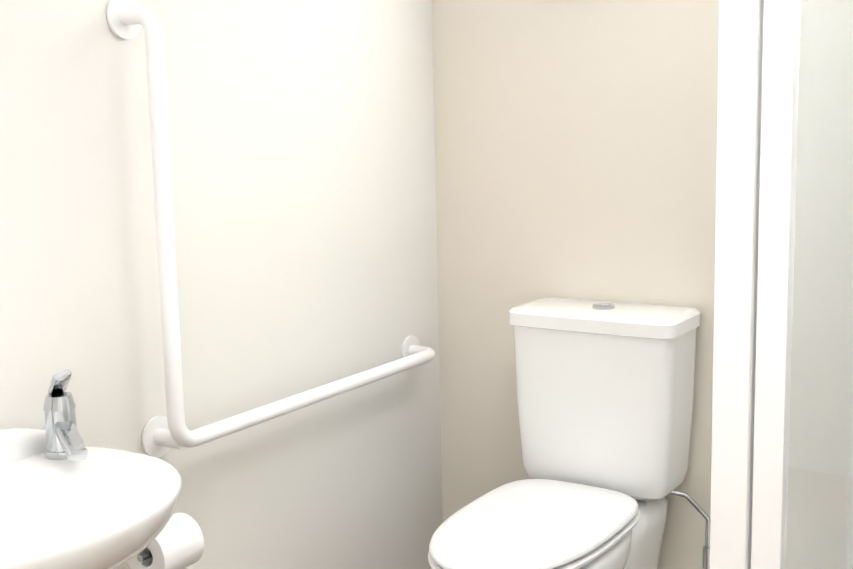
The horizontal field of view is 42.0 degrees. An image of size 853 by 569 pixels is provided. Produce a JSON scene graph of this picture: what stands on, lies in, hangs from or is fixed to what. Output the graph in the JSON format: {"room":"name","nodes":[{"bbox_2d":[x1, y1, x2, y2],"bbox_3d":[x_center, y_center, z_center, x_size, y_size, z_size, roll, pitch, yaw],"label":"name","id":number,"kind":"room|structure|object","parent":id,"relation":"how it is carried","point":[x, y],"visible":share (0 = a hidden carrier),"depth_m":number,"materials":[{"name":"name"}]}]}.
{"room":"bathroom","nodes":[
{"label":"bathroom","id":0,"kind":"room"},
{"bbox_2d":[0,0,442,568],"bbox_3d":[-0.937,-0.132,1.342,0.120,2.430,3.605,4,10,32],"label":"wall","id":1,"kind":"structure","parent":0,"point":[302,146],"depth_m":2.17,"materials":[{"name":"paint"}]},
{"bbox_2d":[0,369,181,568],"bbox_3d":[-0.558,0.385,1.520,0.395,0.470,0.483,4,10,32],"label":"basin","id":2,"kind":"object","parent":1,"relation":"attached to","point":[69,499],"visible":1,"depth_m":1.61,"materials":[{"name":"white ceramic"}]},
{"bbox_2d":[128,513,203,568],"bbox_3d":[-0.453,0.449,1.939,0.125,0.093,0.153,4,10,32],"label":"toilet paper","id":3,"kind":"object","parent":1,"relation":"attached to","point":[177,542],"visible":0.81,"depth_m":1.89,"materials":[{"name":"white paper"}]},
{"bbox_2d":[106,0,434,457],"bbox_3d":[-0.239,-0.143,2.247,0.084,0.807,0.914,4,10,32],"label":"grab rail","id":4,"kind":"object","parent":1,"relation":"attached to","point":[161,435],"visible":1,"depth_m":1.90,"materials":[{"name":"white plastic"}]},
{"bbox_2d":[432,0,718,568],"bbox_3d":[0.838,-0.309,2.259,1.865,2.430,0.120,4,10,32],"label":"wall","id":5,"kind":"structure","parent":0,"point":[575,149],"depth_m":2.53,"materials":[{"name":"paint"}]},
{"bbox_3d":[-0.074,1.156,0.995,2.105,0.050,3.605,4,10,32],"label":"floor","id":6,"kind":"structure","parent":0,"visible":0},
{"bbox_2d":[428,297,709,568],"bbox_3d":[0.278,0.502,2.250,0.439,0.853,0.719,4,10,32],"label":"toilet","id":7,"kind":"object","parent":6,"relation":"on","point":[605,393],"visible":0.96,"depth_m":2.33,"materials":[{"name":"white ceramic"}]},
{"bbox_2d":[710,0,852,568],"bbox_3d":[0.986,0.059,1.609,0.870,1.890,0.899,4,10,32],"label":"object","id":8,"kind":"object","parent":6,"relation":"on","point":[782,457],"visible":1,"depth_m":1.46,"materials":[{"name":"white plastic"}]}
]}

